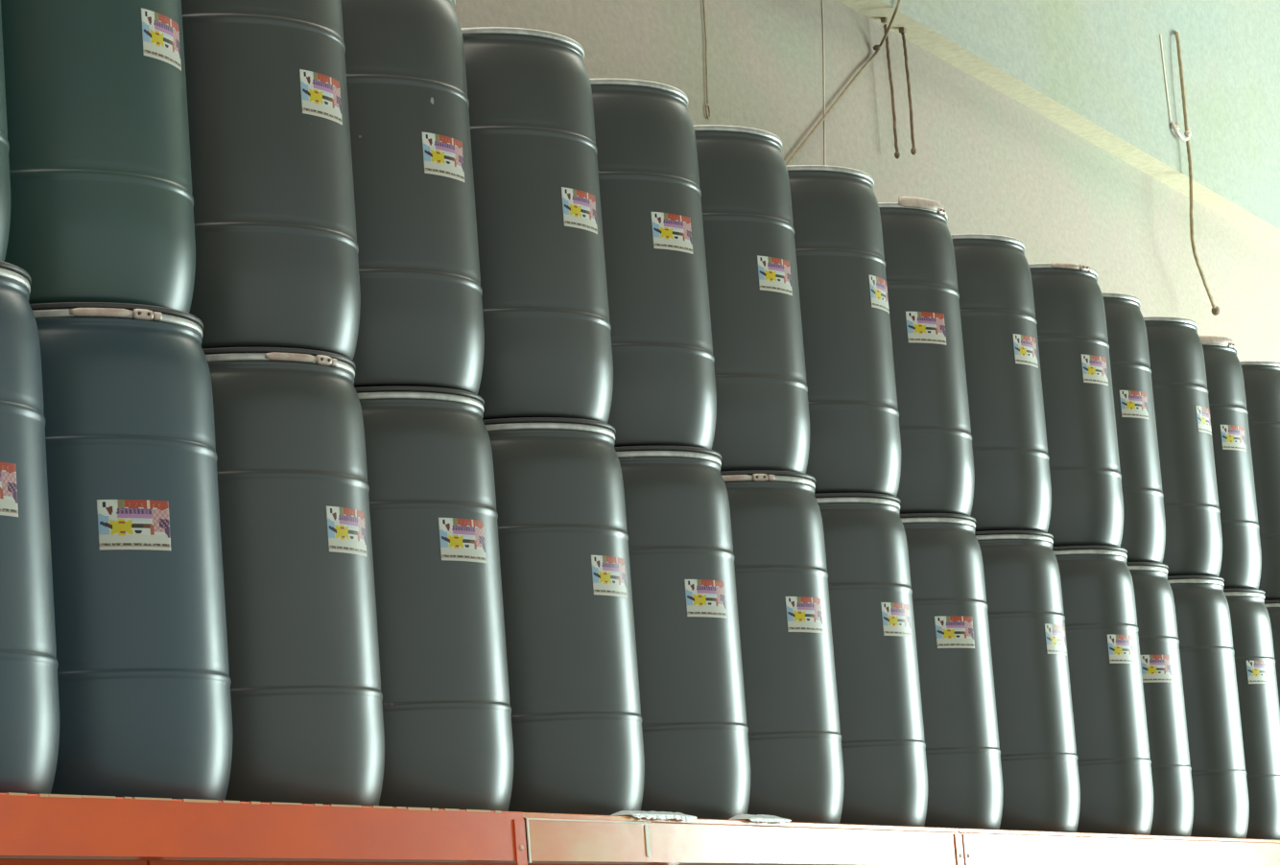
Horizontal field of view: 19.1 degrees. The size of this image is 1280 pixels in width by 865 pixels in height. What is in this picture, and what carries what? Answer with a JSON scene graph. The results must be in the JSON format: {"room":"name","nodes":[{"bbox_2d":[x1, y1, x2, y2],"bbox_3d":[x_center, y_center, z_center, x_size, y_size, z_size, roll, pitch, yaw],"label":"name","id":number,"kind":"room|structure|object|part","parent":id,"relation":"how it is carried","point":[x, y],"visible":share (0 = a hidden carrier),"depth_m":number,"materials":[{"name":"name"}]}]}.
{"room":"warehouse","nodes":[
{"label":"warehouse","id":0,"kind":"room"},
{"bbox_2d":[454,0,1279,362],"bbox_3d":[1.120,-0.783,14.723,0.200,9.000,35.400,-8,-10,24],"label":"wall","id":1,"kind":"structure","parent":0,"point":[995,165],"depth_m":14.60,"materials":[{"name":"paint"}]},
{"bbox_2d":[702,0,710,118],"bbox_3d":[0.174,-1.877,12.717,0.006,1.711,0.090,-8,-10,24],"label":"hanging wire","id":2,"kind":"object","parent":1,"relation":"hanging from","point":[706,105],"visible":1,"depth_m":12.60,"materials":[{"name":"metal"}]},
{"bbox_2d":[821,0,825,165],"bbox_3d":[0.656,-1.213,13.581,0.004,0.771,0.144,-8,-10,24],"label":"wire","id":3,"kind":"object","parent":1,"relation":"attached to","point":[821,0],"visible":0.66,"depth_m":13.60,"materials":[{"name":"beige metal"}]},
{"bbox_2d":[785,0,900,165],"bbox_3d":[0.707,-1.361,13.554,0.145,1.156,1.148,-8,-10,24],"label":"cord","id":4,"kind":"object","parent":1,"relation":"attached to","point":[876,48],"visible":0.88,"depth_m":13.80,"materials":[{"name":"metal"}]},
{"bbox_2d":[880,17,900,159],"bbox_3d":[0.932,-1.281,14.101,0.023,0.538,0.030,-8,-10,24],"label":"hanging wire","id":5,"kind":"object","parent":1,"relation":"hanging from","point":[883,19],"visible":1,"depth_m":14.10,"materials":[{"name":"brown metal"}]},
{"bbox_2d":[899,26,916,155],"bbox_3d":[1.009,-1.284,14.273,0.023,0.491,0.032,-8,-10,24],"label":"hanging wire","id":6,"kind":"object","parent":1,"relation":"hanging from","point":[902,31],"visible":1,"depth_m":14.28,"materials":[{"name":"brown metal"}]},
{"bbox_2d":[836,0,1279,247],"bbox_3d":[1.064,-3.355,15.053,0.150,3.822,35.000,-8,-10,24],"label":"ceiling","id":7,"kind":"structure","parent":1,"relation":"attached to","point":[1092,68],"depth_m":16.98,"materials":[{"name":"paint"}]},
{"bbox_2d":[1159,34,1171,121],"bbox_3d":[2.386,-1.610,17.229,0.009,0.400,0.031,-9,-10,29],"label":"wire","id":8,"kind":"object","parent":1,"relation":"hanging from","point":[1159,35],"visible":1,"depth_m":17.23,"materials":[{"name":"beige metal"}]},
{"bbox_2d":[1169,31,1220,315],"bbox_3d":[2.509,-1.206,17.315,0.066,1.334,0.336,-8,-10,24],"label":"rope","id":9,"kind":"object","parent":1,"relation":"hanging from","point":[1216,310],"visible":1,"depth_m":17.28,"materials":[{"name":"fabric"}]},
{"bbox_3d":[2.632,-0.557,17.346,0.040,0.044,0.039,-8,-10,24],"label":"knob","id":10,"kind":"part","parent":9,"relation":"part of","materials":[{"name":"metal"}]},
{"bbox_3d":[7.569,2.858,11.279,13.700,0.200,35.400,-8,-10,24],"label":"floor","id":11,"kind":"structure","parent":0,"visible":0},
{"bbox_3d":[-0.580,1.864,7.640,0.890,1.888,0.135,-8,-10,24],"label":"upright","id":12,"kind":"object","parent":11,"relation":"on","visible":0},
{"bbox_2d":[0,859,146,864],"bbox_3d":[-1.812,0.739,6.357,0.055,0.098,3.583,-8,-10,24],"label":"beam","id":13,"kind":"structure","parent":12,"relation":"on","point":[2,862],"depth_m":7.69,"materials":[{"name":"orange paint"}]},
{"bbox_2d":[0,792,527,864],"bbox_3d":[-1.004,0.650,5.990,0.062,0.159,3.583,-8,-10,24],"label":"beam","id":14,"kind":"structure","parent":12,"relation":"on","point":[32,826],"depth_m":6.62,"materials":[{"name":"orange metal"}]},
{"bbox_2d":[0,858,61,860],"bbox_3d":[-1.125,0.715,6.797,0.825,0.022,1.550,-8,-10,24],"label":"board","id":15,"kind":"object","parent":14,"relation":"on","point":[0,859],"visible":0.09,"depth_m":7.51,"materials":[{"name":"brown"}]},
{"bbox_2d":[0,260,59,794],"bbox_3d":[-1.271,0.189,6.302,0.582,0.885,0.582,-6,-9,10],"label":"drum","id":16,"kind":"object","parent":15,"relation":"on","point":[29,665],"visible":0.93,"depth_m":6.20,"materials":[{"name":"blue plastic"}]},
{"bbox_2d":[0,0,10,261],"bbox_3d":[-1.375,-0.680,6.441,0.582,0.878,0.582,0,-10,-25],"label":"drum","id":17,"kind":"object","parent":16,"relation":"on","point":[5,181],"visible":0.95,"depth_m":6.39,"materials":[{"name":"grey plastic"}]},
{"bbox_3d":[-1.304,-0.236,6.368,0.560,0.024,0.560,-8,-10,24],"label":"lid","id":18,"kind":"part","parent":16,"relation":"part of","materials":[{"name":"grey plastic"}]},
{"bbox_2d":[29,302,232,801],"bbox_3d":[-1.042,0.254,6.837,0.582,0.885,0.582,-8,-10,24],"label":"drum","id":19,"kind":"object","parent":15,"relation":"on","point":[144,681],"visible":0.82,"depth_m":6.62,"materials":[{"name":"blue plastic"}]},
{"bbox_2d":[0,0,195,313],"bbox_3d":[-1.125,-0.616,6.981,0.582,0.878,0.582,4,-12,-43],"label":"drum","id":20,"kind":"object","parent":19,"relation":"on","point":[102,200],"visible":0.9,"depth_m":6.72,"materials":[{"name":"green"}]},
{"bbox_3d":[-0.945,-0.211,6.663,0.117,0.017,0.011,0,-10,-28],"label":"latch lever","id":21,"kind":"part","parent":19,"relation":"part of","materials":[{"name":"metal"}]},
{"bbox_3d":[-1.075,-0.171,6.903,0.560,0.024,0.560,-8,-10,24],"label":"lid","id":22,"kind":"part","parent":19,"relation":"part of","materials":[{"name":"grey plastic"}]},
{"bbox_2d":[202,347,384,806],"bbox_3d":[-0.805,0.320,7.385,0.582,0.885,0.582,-4,-9,-3],"label":"drum","id":23,"kind":"object","parent":15,"relation":"on","point":[306,696],"visible":0.56,"depth_m":7.16,"materials":[{"name":"grey plastic"}]},
{"bbox_2d":[181,0,360,360],"bbox_3d":[-0.863,-0.553,7.522,0.582,0.878,0.582,-13,-12,43],"label":"drum","id":24,"kind":"object","parent":23,"relation":"on","point":[277,248],"visible":0.51,"depth_m":7.27,"materials":[{"name":"grey plastic"}]},
{"bbox_3d":[-0.838,-0.105,7.451,0.560,0.024,0.560,-8,-10,24],"label":"lid","id":25,"kind":"part","parent":23,"relation":"part of","materials":[{"name":"grey plastic"}]},
{"bbox_3d":[-0.665,-0.144,7.240,0.117,0.017,0.011,3,-11,-39],"label":"latch lever","id":26,"kind":"part","parent":23,"relation":"part of","materials":[{"name":"metal"}]},
{"bbox_3d":[-0.237,0.843,7.569,0.004,0.142,0.046,-8,-10,24],"label":"plate","id":27,"kind":"part","parent":14,"relation":"part of","materials":[{"name":"orange paint"}]},
{"bbox_2d":[146,860,584,864],"bbox_3d":[-0.521,1.065,9.118,0.055,0.098,2.529,-8,-10,24],"label":"beam","id":28,"kind":"structure","parent":12,"relation":"attached to","point":[149,863],"depth_m":8.49,"materials":[{"name":"orange paint"}]},
{"bbox_2d":[507,812,964,864],"bbox_3d":[0.286,0.977,8.752,0.062,0.158,2.529,-8,-10,24],"label":"beam","id":29,"kind":"structure","parent":12,"relation":"attached to","point":[552,839],"depth_m":8.53,"materials":[{"name":"metal"}]},
{"bbox_2d":[64,859,436,863],"bbox_3d":[-0.462,0.883,8.216,0.825,0.022,1.580,-8,-10,24],"label":"board","id":30,"kind":"object","parent":29,"relation":"on","point":[64,860],"visible":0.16,"depth_m":8.24,"materials":[{"name":"brown"}]},
{"bbox_2d":[355,385,513,811],"bbox_3d":[-0.574,0.387,7.938,0.582,0.885,0.582,-11,-11,37],"label":"drum","id":31,"kind":"object","parent":30,"relation":"on","point":[445,690],"visible":0.51,"depth_m":7.72,"materials":[{"name":"grey plastic"}]},
{"bbox_2d":[341,0,484,395],"bbox_3d":[-0.640,-0.487,8.061,0.582,0.878,0.582,-2,-9,-14],"label":"drum","id":32,"kind":"object","parent":31,"relation":"on","point":[421,324],"visible":0.51,"depth_m":7.83,"materials":[{"name":"grey plastic"}]},
{"bbox_3d":[-0.607,-0.037,8.004,0.560,0.024,0.560,-8,-10,24],"label":"lid","id":33,"kind":"part","parent":31,"relation":"part of","materials":[{"name":"grey plastic"}]},
{"bbox_2d":[482,417,644,816],"bbox_3d":[-0.301,0.449,8.476,0.582,0.885,0.582,4,-12,-43],"label":"drum","id":34,"kind":"object","parent":30,"relation":"on","point":[577,720],"visible":0.5,"depth_m":8.24,"materials":[{"name":"grey plastic"}]},
{"bbox_2d":[460,26,613,424],"bbox_3d":[-0.372,-0.424,8.602,0.582,0.878,0.582,-11,-11,36],"label":"drum","id":35,"kind":"object","parent":34,"relation":"on","point":[548,353],"visible":0.59,"depth_m":8.37,"materials":[{"name":"grey plastic"}]},
{"bbox_3d":[-0.334,0.025,8.541,0.560,0.024,0.560,-8,-10,24],"label":"lid","id":36,"kind":"part","parent":34,"relation":"part of","materials":[{"name":"grey plastic"}]},
{"bbox_2d":[436,862,651,864],"bbox_3d":[0.210,1.053,9.653,0.825,0.022,1.590,-8,-10,24],"label":"board","id":37,"kind":"object","parent":29,"relation":"on","point":[437,863],"visible":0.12,"depth_m":9.62,"materials":[{"name":"brown"}]},
{"bbox_2d":[614,446,750,820],"bbox_3d":[-0.050,0.513,9.015,0.582,0.885,0.582,-7,-9,18],"label":"drum","id":38,"kind":"object","parent":37,"relation":"on","point":[695,728],"visible":0.51,"depth_m":8.79,"materials":[{"name":"grey plastic"}]},
{"bbox_2d":[589,78,716,450],"bbox_3d":[-0.127,-0.360,9.137,0.582,0.878,0.582,0,-10,-26],"label":"drum","id":39,"kind":"object","parent":38,"relation":"on","point":[664,392],"visible":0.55,"depth_m":8.91,"materials":[{"name":"grey plastic"}]},
{"bbox_3d":[-0.083,0.088,9.080,0.560,0.024,0.560,-8,-10,24],"label":"lid","id":40,"kind":"part","parent":38,"relation":"part of","materials":[{"name":"grey plastic"}]},
{"bbox_2d":[720,470,844,824],"bbox_3d":[0.199,0.576,9.549,0.582,0.885,0.582,-8,-10,24],"label":"drum","id":41,"kind":"object","parent":37,"relation":"on","point":[797,775],"visible":0.51,"depth_m":9.33,"materials":[{"name":"grey plastic"}]},
{"bbox_3d":[0.220,0.113,9.347,0.117,0.017,0.011,-3,-9,-12],"label":"latch lever","id":42,"kind":"part","parent":41,"relation":"part of","materials":[{"name":"metal"}]},
{"bbox_2d":[693,124,809,474],"bbox_3d":[0.121,-0.295,9.685,0.582,0.878,0.582,-2,-9,-13],"label":"drum","id":43,"kind":"object","parent":41,"relation":"on","point":[763,419],"visible":0.5,"depth_m":9.46,"materials":[{"name":"grey plastic"}]},
{"bbox_3d":[0.167,0.151,9.614,0.560,0.024,0.560,-8,-10,24],"label":"lid","id":44,"kind":"part","parent":41,"relation":"part of","materials":[{"name":"grey plastic"}]},
{"bbox_2d":[814,493,927,827],"bbox_3d":[0.451,0.640,10.088,0.582,0.885,0.582,-8,-10,24],"label":"drum","id":45,"kind":"object","parent":37,"relation":"on","point":[884,746],"visible":0.41,"depth_m":9.87,"materials":[{"name":"grey plastic"}]},
{"bbox_2d":[786,165,900,497],"bbox_3d":[0.389,-0.233,10.224,0.582,0.878,0.582,-5,-9,1],"label":"drum","id":46,"kind":"object","parent":45,"relation":"on","point":[855,441],"visible":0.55,"depth_m":9.99,"materials":[{"name":"grey plastic"}]},
{"bbox_3d":[0.418,0.215,10.153,0.560,0.024,0.560,-8,-10,24],"label":"lid","id":47,"kind":"part","parent":45,"relation":"part of","materials":[{"name":"grey plastic"}]},
{"bbox_2d":[611,810,697,821],"bbox_3d":[0.031,0.832,8.225,0.058,0.024,0.340,-8,-10,24],"label":"scrap","id":48,"kind":"object","parent":29,"relation":"on","point":[662,816],"visible":1,"depth_m":8.19,"materials":[{"name":"white paper"}]},
{"bbox_2d":[728,814,791,824],"bbox_3d":[0.277,0.892,8.752,0.058,0.024,0.250,-8,-10,24],"label":"scrap","id":49,"kind":"object","parent":29,"relation":"on","point":[759,817],"visible":1,"depth_m":8.71,"materials":[{"name":"white paper"}]},
{"bbox_3d":[0.832,1.114,9.856,0.004,0.142,0.048,-8,-10,24],"label":"plate","id":50,"kind":"part","parent":29,"relation":"part of","materials":[{"name":"white paint"}]},
{"bbox_3d":[0.489,2.134,9.927,0.890,1.888,0.135,-8,-10,24],"label":"upright","id":51,"kind":"object","parent":11,"relation":"on","visible":0},
{"bbox_2d":[957,829,1279,864],"bbox_3d":[1.910,1.388,12.227,0.062,0.158,5.169,-8,-10,24],"label":"beam","id":52,"kind":"structure","parent":51,"relation":"on","point":[980,846],"depth_m":10.98,"materials":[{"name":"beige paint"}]},
{"bbox_3d":[0.857,1.120,9.910,0.004,0.142,0.046,-8,-10,24],"label":"plate","id":53,"kind":"part","parent":52,"relation":"part of","materials":[{"name":"white paint"}]},
{"bbox_3d":[0.978,1.248,11.297,0.825,0.022,2.040,-8,-10,24],"label":"board","id":54,"kind":"object","parent":52,"relation":"on","visible":0},
{"bbox_2d":[899,513,1003,829],"bbox_3d":[0.701,0.705,10.634,0.582,0.885,0.582,-11,-11,38],"label":"drum","id":55,"kind":"object","parent":54,"relation":"on","point":[965,790],"visible":0.47,"depth_m":10.41,"materials":[{"name":"grey plastic"}]},
{"bbox_2d":[877,196,974,516],"bbox_3d":[0.633,-0.174,10.773,0.582,0.892,0.582,-8,-10,24],"label":"drum","id":56,"kind":"object","parent":55,"relation":"on","point":[937,474],"visible":0.42,"depth_m":10.55,"materials":[{"name":"grey plastic"}]},
{"bbox_3d":[0.797,-0.641,10.659,0.023,0.031,0.202,-12,-12,42],"label":"raised latch lever","id":57,"kind":"part","parent":56,"relation":"part of","materials":[{"name":"metal"}]},
{"bbox_3d":[0.668,0.280,10.699,0.560,0.024,0.560,-8,-10,24],"label":"lid","id":58,"kind":"part","parent":55,"relation":"part of","materials":[{"name":"grey plastic"}]},
{"bbox_2d":[974,530,1080,832],"bbox_3d":[0.977,0.766,11.166,0.582,0.885,0.582,-8,-10,24],"label":"drum","id":59,"kind":"object","parent":54,"relation":"on","point":[1041,787],"visible":0.46,"depth_m":10.94,"materials":[{"name":"grey plastic"}]},
{"bbox_2d":[950,234,1051,532],"bbox_3d":[0.908,-0.107,11.298,0.582,0.878,0.582,-11,-11,37],"label":"drum","id":60,"kind":"object","parent":59,"relation":"on","point":[1012,488],"visible":0.5,"depth_m":11.07,"materials":[{"name":"grey plastic"}]},
{"bbox_3d":[0.944,0.341,11.231,0.560,0.024,0.560,-8,-10,24],"label":"lid","id":61,"kind":"part","parent":59,"relation":"part of","materials":[{"name":"grey plastic"}]},
{"bbox_2d":[1052,545,1153,835],"bbox_3d":[1.264,0.826,11.702,0.582,0.885,0.582,-6,-9,8],"label":"drum","id":62,"kind":"object","parent":54,"relation":"on","point":[1114,763],"visible":0.48,"depth_m":11.47,"materials":[{"name":"grey plastic"}]},
{"bbox_2d":[1028,262,1123,547],"bbox_3d":[1.191,-0.045,11.841,0.582,0.878,0.582,-8,-10,24],"label":"drum","id":63,"kind":"object","parent":62,"relation":"on","point":[1087,500],"visible":0.48,"depth_m":11.61,"materials":[{"name":"grey plastic"}]},
{"bbox_3d":[1.312,-0.513,11.682,0.117,0.017,0.011,2,-11,-34],"label":"latch lever","id":64,"kind":"part","parent":63,"relation":"part of","materials":[{"name":"metal"}]},
{"bbox_3d":[1.231,0.402,11.767,0.560,0.024,0.560,-8,-10,24],"label":"lid","id":65,"kind":"part","parent":62,"relation":"part of","materials":[{"name":"grey plastic"}]},
{"bbox_2d":[1126,562,1193,836],"bbox_3d":[1.466,0.895,12.246,0.582,0.885,0.582,1,-10,-29],"label":"drum","id":66,"kind":"object","parent":54,"relation":"on","point":[1154,602],"visible":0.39,"depth_m":12.05,"materials":[{"name":"grey plastic"}]},
{"bbox_2d":[1101,292,1165,563],"bbox_3d":[1.397,0.024,12.389,0.582,0.878,0.582,3,-12,-41],"label":"drum","id":67,"kind":"object","parent":66,"relation":"on","point":[1144,533],"visible":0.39,"depth_m":12.19,"materials":[{"name":"grey plastic"}]},
{"bbox_3d":[1.434,0.470,12.312,0.560,0.024,0.560,-8,-10,24],"label":"lid","id":68,"kind":"part","parent":66,"relation":"part of","materials":[{"name":"grey plastic"}]},
{"bbox_3d":[1.980,1.501,13.441,0.825,0.022,2.700,-8,-10,24],"label":"board","id":69,"kind":"object","parent":52,"relation":"on","visible":0},
{"bbox_2d":[1167,575,1249,838],"bbox_3d":[1.729,0.957,12.785,0.582,0.885,0.582,-6,-9,9],"label":"drum","id":70,"kind":"object","parent":69,"relation":"on","point":[1203,621],"visible":0.36,"depth_m":12.56,"materials":[{"name":"grey plastic"}]},
{"bbox_2d":[1142,316,1222,576],"bbox_3d":[1.662,0.085,12.921,0.582,0.878,0.582,-8,-10,24],"label":"drum","id":71,"kind":"object","parent":70,"relation":"on","point":[1194,536],"visible":0.45,"depth_m":12.70,"materials":[{"name":"grey plastic"}]},
{"bbox_3d":[1.696,0.533,12.850,0.560,0.024,0.560,-8,-10,24],"label":"lid","id":72,"kind":"part","parent":70,"relation":"part of","materials":[{"name":"grey plastic"}]},
{"bbox_2d":[1223,589,1279,840],"bbox_3d":[1.958,1.024,13.330,0.582,0.885,0.582,-8,-10,24],"label":"drum","id":73,"kind":"object","parent":69,"relation":"on","point":[1250,621],"visible":0.31,"depth_m":13.12,"materials":[{"name":"grey plastic"}]},
{"bbox_2d":[1198,335,1261,590],"bbox_3d":[1.884,0.146,13.473,0.582,0.892,0.582,-8,-10,24],"label":"drum","id":74,"kind":"object","parent":73,"relation":"on","point":[1241,568],"visible":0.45,"depth_m":13.27,"materials":[{"name":"grey plastic"}]},
{"bbox_3d":[2.024,-0.323,13.336,0.202,0.031,0.023,3,-11,-40],"label":"raised latch lever","id":75,"kind":"part","parent":74,"relation":"part of","materials":[{"name":"metal"}]},
{"bbox_3d":[1.925,0.599,13.396,0.560,0.024,0.560,-8,-10,24],"label":"lid","id":76,"kind":"part","parent":73,"relation":"part of","materials":[{"name":"grey plastic"}]},
{"bbox_2d":[1264,599,1279,708],"bbox_3d":[2.226,1.087,13.871,0.582,0.885,0.582,-8,-10,24],"label":"drum","id":77,"kind":"object","parent":69,"relation":"on","point":[1272,606],"visible":0.06,"depth_m":13.65,"materials":[{"name":"grey plastic"}]},
{"bbox_2d":[1239,360,1279,600],"bbox_3d":[2.159,0.214,14.005,0.582,0.878,0.582,-3,-9,-9],"label":"drum","id":78,"kind":"object","parent":77,"relation":"on","point":[1262,379],"visible":0.23,"depth_m":13.76,"materials":[{"name":"grey plastic"}]},
{"bbox_3d":[2.194,0.662,13.936,0.560,0.024,0.560,-8,-10,24],"label":"lid","id":79,"kind":"part","parent":77,"relation":"part of","materials":[{"name":"grey plastic"}]}
]}

